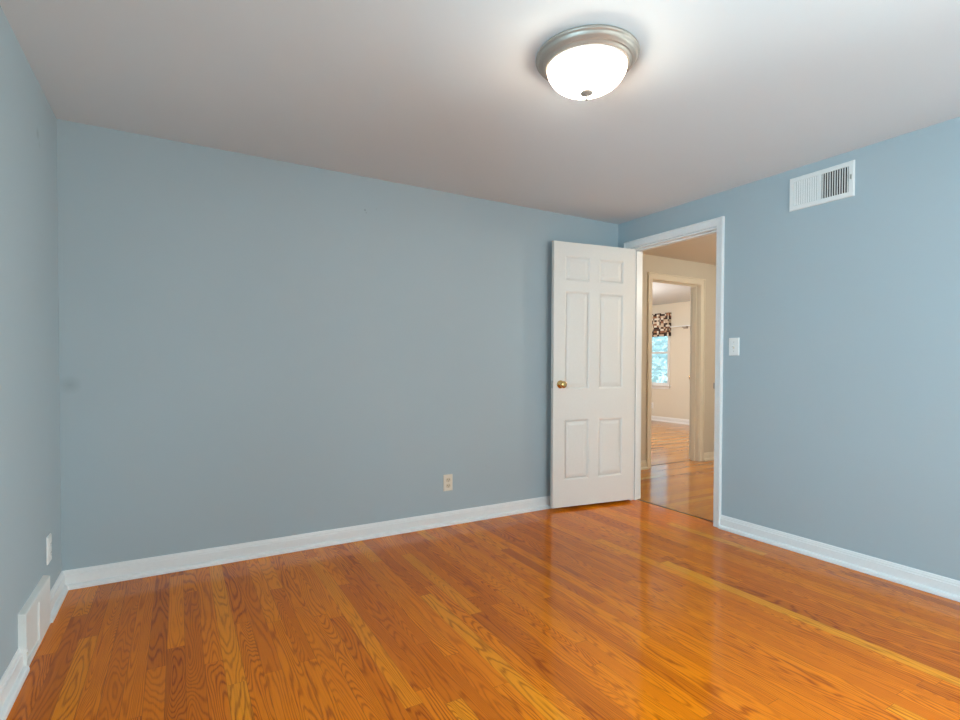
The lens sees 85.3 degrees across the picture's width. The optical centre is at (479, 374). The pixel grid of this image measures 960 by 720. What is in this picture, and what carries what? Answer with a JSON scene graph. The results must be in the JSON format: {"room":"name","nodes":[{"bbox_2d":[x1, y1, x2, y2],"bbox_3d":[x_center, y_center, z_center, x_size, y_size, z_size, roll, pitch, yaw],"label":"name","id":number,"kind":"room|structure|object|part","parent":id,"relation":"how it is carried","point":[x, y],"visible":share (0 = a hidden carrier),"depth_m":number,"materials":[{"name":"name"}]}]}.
{"room":"empty bedroom","nodes":[
{"label":"empty bedroom","id":0,"kind":"room"},
{"bbox_2d":[0,6,61,679],"bbox_3d":[-0.850,-0.045,0.357,0.110,2.290,4.972,0,1,-30],"label":"wall","id":1,"kind":"structure","parent":0,"point":[30,473],"depth_m":1.98,"materials":[{"name":"blue paint"}]},
{"bbox_2d":[0,648,29,719],"bbox_3d":[-0.592,1.060,0.066,0.031,0.090,4.172,0,1,-30],"label":"baseboard","id":2,"kind":"structure","parent":1,"relation":"attached to","point":[13,678],"depth_m":1.73,"materials":[{"name":"white wood"}]},
{"bbox_2d":[18,575,50,665],"bbox_3d":[-1.739,0.961,2.041,0.028,0.211,0.402,0,1,-30],"label":"air vent","id":3,"kind":"object","parent":1,"relation":"in","point":[34,618],"visible":0.98,"depth_m":2.00,"materials":[{"name":"white metal"}]},
{"bbox_3d":[-1.688,1.057,1.966,0.006,0.022,0.192,0,1,-30],"label":"foot rail","id":4,"kind":"part","parent":3,"relation":"part of","materials":[{"name":"white metal"}]},
{"bbox_3d":[-1.782,0.978,2.128,0.007,0.174,0.184,0,1,-30],"label":"panel","id":5,"kind":"part","parent":3,"relation":"part of","materials":[{"name":"white metal"}]},
{"bbox_2d":[46,533,51,564],"bbox_3d":[-1.901,0.771,2.301,0.010,0.120,0.074,0,1,-30],"label":"wall outlet","id":6,"kind":"object","parent":1,"relation":"attached to","point":[49,537],"visible":1,"depth_m":2.29,"materials":[{"name":"white plastic"}]},
{"bbox_2d":[50,571,68,622],"bbox_3d":[-1.939,1.014,2.391,0.031,0.090,0.398,0,1,-30],"label":"baseboard","id":7,"kind":"structure","parent":1,"relation":"attached to","point":[59,590],"depth_m":2.39,"materials":[{"name":"white wood"}]},
{"bbox_2d":[57,119,617,570],"bbox_3d":[-0.496,-0.101,3.499,3.874,2.290,0.110,0,1,-30],"label":"wall","id":8,"kind":"structure","parent":0,"point":[252,348],"depth_m":3.04,"materials":[{"name":"blue paint"}]},
{"bbox_2d":[63,496,550,589],"bbox_3d":[-0.442,1.000,3.471,3.706,0.090,0.031,0,1,-30],"label":"baseboard","id":9,"kind":"structure","parent":8,"relation":"attached to","point":[84,577],"depth_m":3.05,"materials":[{"name":"white wood"}]},
{"bbox_2d":[443,474,452,490],"bbox_3d":[-0.220,0.752,3.606,0.070,0.114,0.010,0,1,-30],"label":"wall outlet","id":10,"kind":"object","parent":8,"relation":"attached to","point":[447,479],"visible":1,"depth_m":3.60,"materials":[{"name":"beige plastic"}]},
{"bbox_2d":[0,0,959,305],"bbox_3d":[1.498,-1.319,5.147,8.991,0.100,11.170,0,1,-30],"label":"ceiling","id":11,"kind":"structure","parent":0,"point":[450,96],"depth_m":2.22,"materials":[{"name":"paint"}]},
{"bbox_2d":[536,24,639,100],"bbox_3d":[0.408,-1.132,1.994,0.390,0.168,0.390,0,1,-30],"label":"ceiling light","id":12,"kind":"object","parent":11,"relation":"attached to","point":[585,62],"visible":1,"depth_m":1.89,"materials":[{"name":"white glass"}]},
{"bbox_3d":[0.408,-1.127,1.994,0.301,0.090,0.301,0,1,-30],"label":"lamp shade","id":13,"kind":"part","parent":12,"relation":"part of","materials":[{"name":"white glass"}]},
{"bbox_2d":[6,420,959,719],"bbox_3d":[1.490,1.040,5.190,8.991,0.040,11.170,0,1,-30],"label":"floor","id":14,"kind":"structure","parent":0,"point":[623,609],"depth_m":2.16,"materials":[{"name":"brown wood"}]},
{"bbox_2d":[651,301,690,419],"bbox_3d":[3.887,-0.211,9.895,0.110,2.310,5.170,0,1,-30],"label":"wall","id":15,"kind":"structure","parent":0,"point":[673,402],"depth_m":9.97,"materials":[{"name":"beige paint"}]},
{"bbox_2d":[652,336,670,388],"bbox_3d":[3.498,-0.415,10.520,0.155,1.402,0.950,0,1,-30],"label":"window","id":16,"kind":"structure","parent":15,"relation":"in","point":[656,385],"depth_m":10.17,"materials":[{"name":"white wood"}]},
{"bbox_3d":[3.521,-0.124,10.540,0.022,0.646,0.776,0,1,-30],"label":"sash","id":17,"kind":"part","parent":16,"relation":"part of","materials":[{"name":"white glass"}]},
{"bbox_2d":[652,312,670,336],"bbox_3d":[3.419,-0.971,10.484,0.101,0.455,0.975,0,1,-30],"label":"window valance","id":18,"kind":"object","parent":15,"relation":"attached to","point":[661,322],"visible":0.45,"depth_m":10.18,"materials":[{"name":"multicoloured fabric"}]},
{"bbox_2d":[651,416,688,424],"bbox_3d":[3.822,0.896,9.879,0.033,0.095,5.170,0,1,-30],"label":"baseboard","id":19,"kind":"structure","parent":15,"relation":"attached to","point":[653,418],"depth_m":10.10,"materials":[{"name":"white wood"}]},
{"bbox_2d":[670,325,689,328],"bbox_3d":[3.894,-0.882,9.691,0.075,0.063,0.835,0,1,-30],"label":"wall shelf","id":20,"kind":"object","parent":15,"relation":"attached to","point":[682,326],"visible":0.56,"depth_m":9.79,"materials":[{"name":"white wood"}]},
{"bbox_2d":[641,254,715,460],"bbox_3d":[2.282,-0.135,5.897,3.338,2.290,0.060,0,1,-30],"label":"wall","id":21,"kind":"structure","parent":0,"point":[651,263],"depth_m":6.02,"materials":[{"name":"beige paint"}]},
{"bbox_2d":[641,460,648,469],"bbox_3d":[1.352,0.972,5.328,1.029,0.090,0.031,0,1,-30],"label":"baseboard","id":22,"kind":"structure","parent":21,"relation":"attached to","point":[643,463],"depth_m":5.56,"materials":[{"name":"beige wood"}]},
{"bbox_2d":[646,272,705,467],"bbox_3d":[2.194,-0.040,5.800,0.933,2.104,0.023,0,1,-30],"label":"trim","id":23,"kind":"structure","parent":21,"relation":"attached to","point":[651,275],"depth_m":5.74,"materials":[{"name":"beige wood"}]},
{"bbox_2d":[689,287,691,458],"bbox_3d":[2.644,-0.017,6.447,0.151,2.012,0.752,1,1,26],"label":"door","id":24,"kind":"structure","parent":21,"relation":"in","point":[691,287],"depth_m":6.11,"materials":[{"name":"beige wood"}]},
{"bbox_2d":[704,452,713,460],"bbox_3d":[3.171,0.959,6.382,1.326,0.090,0.031,0,1,-30],"label":"baseboard","id":25,"kind":"structure","parent":21,"relation":"attached to","point":[708,456],"depth_m":6.10,"materials":[{"name":"beige wood"}]},
{"bbox_2d":[618,124,936,571],"bbox_3d":[1.715,-0.093,3.490,0.058,2.290,2.122,0,1,-30],"label":"wall","id":26,"kind":"structure","parent":0,"point":[827,391],"depth_m":2.94,"materials":[{"name":"blue paint"}]},
{"bbox_2d":[550,241,634,507],"bbox_3d":[0.895,0.005,4.088,0.774,2.022,0.151,0,1,-22],"label":"door","id":27,"kind":"structure","parent":26,"relation":"in","point":[593,296],"depth_m":4.06,"materials":[{"name":"white wood"}]},
{"bbox_3d":[0.622,0.078,3.928,0.062,0.062,0.058,0,1,-22],"label":"knob","id":28,"kind":"part","parent":27,"relation":"part of","materials":[{"name":"gold metal"}]},
{"bbox_2d":[630,227,716,499],"bbox_3d":[1.474,0.012,3.949,0.130,2.062,0.794,0,1,-30],"label":"trim","id":29,"kind":"structure","parent":26,"relation":"attached to","point":[639,250],"depth_m":4.28,"materials":[{"name":"white wood"}]},
{"bbox_2d":[624,216,724,527],"bbox_3d":[1.415,-0.016,3.926,0.023,2.118,0.904,0,1,-30],"label":"trim","id":30,"kind":"structure","parent":26,"relation":"attached to","point":[719,222],"depth_m":3.56,"materials":[{"name":"white wood"}]},
{"bbox_2d":[637,499,712,521],"bbox_3d":[1.491,1.060,3.983,0.020,0.040,0.760,0,1,-30],"label":"trim","id":31,"kind":"structure","parent":26,"relation":"attached to","point":[637,499],"depth_m":3.98,"materials":[{"name":"brown wood"}]},
{"bbox_2d":[729,338,739,355],"bbox_3d":[1.686,-0.183,3.463,0.018,0.118,0.074,0,1,-30],"label":"light switch","id":32,"kind":"object","parent":26,"relation":"attached to","point":[733,342],"visible":1,"depth_m":3.46,"materials":[{"name":"white plastic"}]},
{"bbox_2d":[789,160,854,211],"bbox_3d":[1.952,-1.076,2.991,0.019,0.196,0.350,0,1,-30],"label":"air vent","id":33,"kind":"object","parent":26,"relation":"in","point":[837,182],"visible":1,"depth_m":2.98,"materials":[{"name":"white metal"}]},
{"bbox_2d":[718,515,959,601],"bbox_3d":[2.634,1.040,1.827,0.031,0.090,3.984,0,1,-30],"label":"baseboard","id":34,"kind":"structure","parent":26,"relation":"attached to","point":[942,586],"depth_m":2.86,"materials":[{"name":"white wood"}]},
{"bbox_2d":[928,117,959,580],"bbox_3d":[2.961,-0.050,1.339,0.058,2.290,2.850,0,1,-30],"label":"wall","id":35,"kind":"structure","parent":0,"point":[944,510],"depth_m":2.51,"materials":[{"name":"blue paint"}]},
{"bbox_3d":[3.125,-0.152,6.443,4.890,2.310,0.040,0,1,-30],"label":"wall","id":36,"kind":"structure","parent":0,"visible":0},
{"bbox_2d":[690,287,692,459],"bbox_3d":[2.132,-0.042,5.907,0.933,2.104,0.023,0,1,-30],"label":"trim","id":37,"kind":"structure","parent":36,"relation":"attached to","point":[692,287],"depth_m":6.11,"materials":[{"name":"beige wood"}]},
{"bbox_3d":[1.550,-0.101,3.890,0.057,2.290,2.680,0,1,-30],"label":"wall","id":38,"kind":"structure","parent":0,"visible":0},
{"bbox_2d":[640,237,699,497],"bbox_3d":[1.540,-0.018,3.987,0.023,2.120,0.917,0,1,-30],"label":"trim","id":39,"kind":"structure","parent":38,"relation":"attached to","point":[699,237],"depth_m":4.32,"materials":[{"name":"wood"}]},
{"label":"outside","id":40,"kind":"structure","parent":0,"visible":0},
{"bbox_3d":[16.006,1.637,20.867,31.400,0.100,60.000,0,1,-30],"label":"ground","id":41,"kind":"structure","parent":40,"visible":0},
{"bbox_2d":[652,336,667,382],"bbox_3d":[6.794,-0.780,17.333,3.869,4.798,3.955,0,1,-30],"label":"leafy tree","id":42,"kind":"object","parent":41,"relation":"on","point":[656,347],"visible":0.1,"depth_m":17.29,"materials":[{"name":"green plant"}]},
{"bbox_2d":[652,336,667,377],"bbox_3d":[6.146,-1.213,23.238,4.505,5.447,4.366,0,1,-30],"label":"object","id":43,"kind":"object","parent":41,"relation":"on","point":[653,360],"visible":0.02,"depth_m":22.82,"materials":[{"name":"white"}]}
]}

